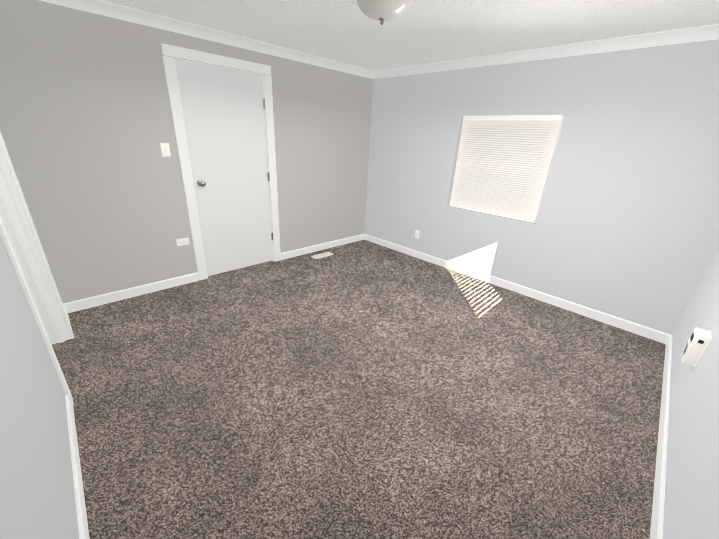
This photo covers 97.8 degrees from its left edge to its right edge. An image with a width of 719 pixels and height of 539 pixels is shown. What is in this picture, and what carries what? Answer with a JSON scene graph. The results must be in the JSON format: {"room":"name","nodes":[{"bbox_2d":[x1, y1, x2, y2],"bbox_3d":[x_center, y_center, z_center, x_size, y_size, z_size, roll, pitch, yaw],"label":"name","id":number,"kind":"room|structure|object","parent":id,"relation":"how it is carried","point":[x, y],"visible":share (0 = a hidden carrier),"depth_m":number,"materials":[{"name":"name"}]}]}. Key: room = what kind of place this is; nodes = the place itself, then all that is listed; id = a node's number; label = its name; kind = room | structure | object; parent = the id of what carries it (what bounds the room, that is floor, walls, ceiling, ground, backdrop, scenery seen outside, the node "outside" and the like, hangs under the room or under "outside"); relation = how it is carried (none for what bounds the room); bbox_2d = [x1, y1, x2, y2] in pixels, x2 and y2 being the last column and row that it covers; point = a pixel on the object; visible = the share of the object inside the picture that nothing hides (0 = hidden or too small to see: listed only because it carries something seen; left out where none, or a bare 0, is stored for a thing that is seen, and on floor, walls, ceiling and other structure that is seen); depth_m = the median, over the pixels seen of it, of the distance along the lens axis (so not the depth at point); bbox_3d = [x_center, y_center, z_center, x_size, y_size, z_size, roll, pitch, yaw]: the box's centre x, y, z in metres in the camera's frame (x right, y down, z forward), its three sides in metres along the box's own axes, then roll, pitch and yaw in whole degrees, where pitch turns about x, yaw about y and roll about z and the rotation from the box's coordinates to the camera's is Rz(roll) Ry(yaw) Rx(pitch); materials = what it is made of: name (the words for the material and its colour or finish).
{"room":"empty bedroom","nodes":[
{"label":"empty bedroom","id":0,"kind":"room"},
{"bbox_2d":[0,236,78,538],"bbox_3d":[-0.702,0.169,0.395,0.120,2.279,2.830,-17,30,-40],"label":"wall","id":1,"kind":"structure","parent":0,"point":[37,496],"depth_m":1.03,"materials":[{"name":"grey paint"}]},
{"bbox_2d":[65,395,89,538],"bbox_3d":[-0.759,1.136,0.912,0.013,0.092,2.547,-18,30,-40],"label":"baseboard","id":2,"kind":"structure","parent":1,"relation":"attached to","point":[83,530],"depth_m":1.37,"materials":[{"name":"white wood"}]},
{"bbox_2d":[0,0,372,302],"bbox_3d":[-1.886,-1.054,3.160,5.181,2.279,0.720,-18,31,-41],"label":"wall","id":3,"kind":"structure","parent":0,"point":[86,125],"depth_m":2.61,"materials":[{"name":"grey paint"}]},
{"bbox_2d":[63,303,70,324],"bbox_3d":[-2.321,0.390,2.494,0.013,0.092,0.367,-18,31,-41],"label":"baseboard","id":4,"kind":"structure","parent":3,"relation":"attached to","point":[67,308],"depth_m":2.62,"materials":[{"name":"white wood"}]},
{"bbox_2d":[67,272,198,311],"bbox_3d":[-2.087,0.201,2.973,1.069,0.092,0.013,-18,31,-41],"label":"baseboard","id":5,"kind":"structure","parent":3,"relation":"attached to","point":[94,301],"depth_m":2.92,"materials":[{"name":"white wood"}]},
{"bbox_2d":[160,143,170,156],"bbox_3d":[-1.713,-1.057,2.773,0.070,0.114,0.019,-18,31,-41],"label":"light switch","id":6,"kind":"object","parent":3,"relation":"attached to","point":[165,149],"visible":1,"depth_m":2.77,"materials":[{"name":"white plastic"}]},
{"bbox_2d":[176,238,189,245],"bbox_3d":[-1.751,-0.274,3.114,0.114,0.070,0.008,-18,31,-41],"label":"electrical outlet","id":7,"kind":"object","parent":3,"relation":"attached to","point":[183,241],"visible":1,"depth_m":3.11,"materials":[{"name":"white plastic"}]},
{"bbox_2d":[39,0,374,78],"bbox_3d":[-1.099,-2.100,2.898,3.480,0.074,0.074,-18,31,-41],"label":"crown molding","id":8,"kind":"structure","parent":3,"relation":"attached to","point":[100,7],"depth_m":2.66,"materials":[{"name":"white wood"}]},
{"bbox_2d":[160,43,280,279],"bbox_3d":[-1.346,-0.992,3.298,0.987,2.110,0.137,-18,31,-41],"label":"door frame","id":9,"kind":"structure","parent":3,"relation":"attached to","point":[171,54],"depth_m":3.02,"materials":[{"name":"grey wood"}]},
{"bbox_2d":[175,60,272,275],"bbox_3d":[-1.296,-0.935,3.277,0.808,1.999,0.112,-18,31,-41],"label":"door","id":10,"kind":"structure","parent":3,"relation":"in","point":[223,113],"depth_m":3.21,"materials":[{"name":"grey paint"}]},
{"bbox_2d":[281,234,362,259],"bbox_3d":[-0.471,-0.339,4.464,1.484,0.092,0.013,-18,31,-41],"label":"baseboard","id":11,"kind":"structure","parent":3,"relation":"attached to","point":[293,253],"depth_m":4.38,"materials":[{"name":"white wood"}]},
{"bbox_2d":[52,240,665,538],"bbox_3d":[-0.425,0.711,2.216,5.181,0.100,3.867,-18,31,-41],"label":"floor","id":12,"kind":"structure","parent":0,"point":[363,389],"depth_m":1.86,"materials":[{"name":"carpet"}]},
{"bbox_2d":[311,252,333,258],"bbox_3d":[-0.494,-0.190,4.208,0.300,0.012,0.115,-18,31,-41],"label":"air vent register","id":13,"kind":"object","parent":12,"relation":"on","point":[321,255],"visible":1,"depth_m":4.20,"materials":[{"name":"white metal"}]},
{"bbox_2d":[103,0,718,70],"bbox_3d":[-0.309,-1.480,1.297,5.181,0.100,3.867,-18,31,-41],"label":"ceiling","id":14,"kind":"structure","parent":0,"point":[417,32],"depth_m":2.31,"materials":[{"name":"white paint"}]},
{"bbox_2d":[356,0,411,24],"bbox_3d":[0.139,-1.507,1.787,0.330,0.187,0.340,-18,31,-41],"label":"flush-mount light","id":15,"kind":"object","parent":14,"relation":"attached to","point":[382,11],"visible":1,"depth_m":1.74,"materials":[{"name":"white glass"}]},
{"bbox_2d":[364,39,718,334],"bbox_3d":[1.544,-0.942,3.326,0.120,2.279,4.167,-18,31,-41],"label":"wall","id":16,"kind":"structure","parent":0,"point":[625,226],"depth_m":2.79,"materials":[{"name":"grey paint"}]},
{"bbox_2d":[415,230,419,238],"bbox_3d":[0.777,-0.472,4.229,0.008,0.114,0.070,-18,31,-41],"label":"electrical outlet","id":17,"kind":"object","parent":16,"relation":"attached to","point":[417,232],"visible":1,"depth_m":4.22,"materials":[{"name":"white plastic"}]},
{"bbox_2d":[450,115,564,222],"bbox_3d":[1.502,-1.091,3.352,0.058,0.993,1.018,-18,31,-41],"label":"window","id":18,"kind":"structure","parent":16,"relation":"in","point":[562,121],"depth_m":3.06,"materials":[{"name":"white plastic"}]},
{"bbox_2d":[450,115,563,222],"bbox_3d":[1.458,-1.078,3.311,0.042,0.988,0.980,-18,31,-41],"label":"window blinds","id":19,"kind":"object","parent":18,"relation":"attached to","point":[501,173],"visible":0.9,"depth_m":3.27,"materials":[{"name":"white plastic"}]},
{"bbox_2d":[363,234,670,343],"bbox_3d":[1.338,0.034,3.802,0.013,0.092,3.627,-18,31,-41],"label":"baseboard","id":20,"kind":"structure","parent":16,"relation":"attached to","point":[603,317],"depth_m":3.29,"materials":[{"name":"white wood"}]},
{"bbox_2d":[375,23,718,78],"bbox_3d":[1.423,-1.981,2.933,0.074,0.074,3.627,-18,31,-41],"label":"crown molding","id":21,"kind":"structure","parent":16,"relation":"attached to","point":[646,40],"depth_m":2.61,"materials":[{"name":"white wood"}]},
{"bbox_2d":[663,246,718,538],"bbox_3d":[1.346,0.087,0.849,0.120,2.279,4.161,23,30,39],"label":"wall","id":22,"kind":"structure","parent":0,"point":[691,505],"depth_m":1.39,"materials":[{"name":"grey paint"}]},
{"bbox_2d":[650,335,672,538],"bbox_3d":[1.245,1.074,1.313,0.013,0.092,3.921,23,30,39],"label":"baseboard","id":23,"kind":"structure","parent":22,"relation":"attached to","point":[657,520],"depth_m":1.60,"materials":[{"name":"white wood"}]},
{"bbox_2d":[681,327,711,368],"bbox_3d":[1.834,0.423,1.712,0.060,0.194,0.120,23,30,39],"label":"thermostat","id":24,"kind":"object","parent":22,"relation":"attached to","point":[696,346],"visible":1,"depth_m":1.68,"materials":[{"name":"white plastic"}]},
{"bbox_3d":[-2.063,-0.471,1.747,0.190,2.279,1.217,-18,31,-41],"label":"wall","id":25,"kind":"structure","parent":0,"visible":0},
{"bbox_2d":[0,131,73,405],"bbox_3d":[-1.907,-0.322,1.632,0.222,2.110,0.886,-18,31,-41],"label":"trim","id":26,"kind":"structure","parent":25,"relation":"attached to","point":[23,247],"depth_m":1.98,"materials":[{"name":"white wood"}]}
]}

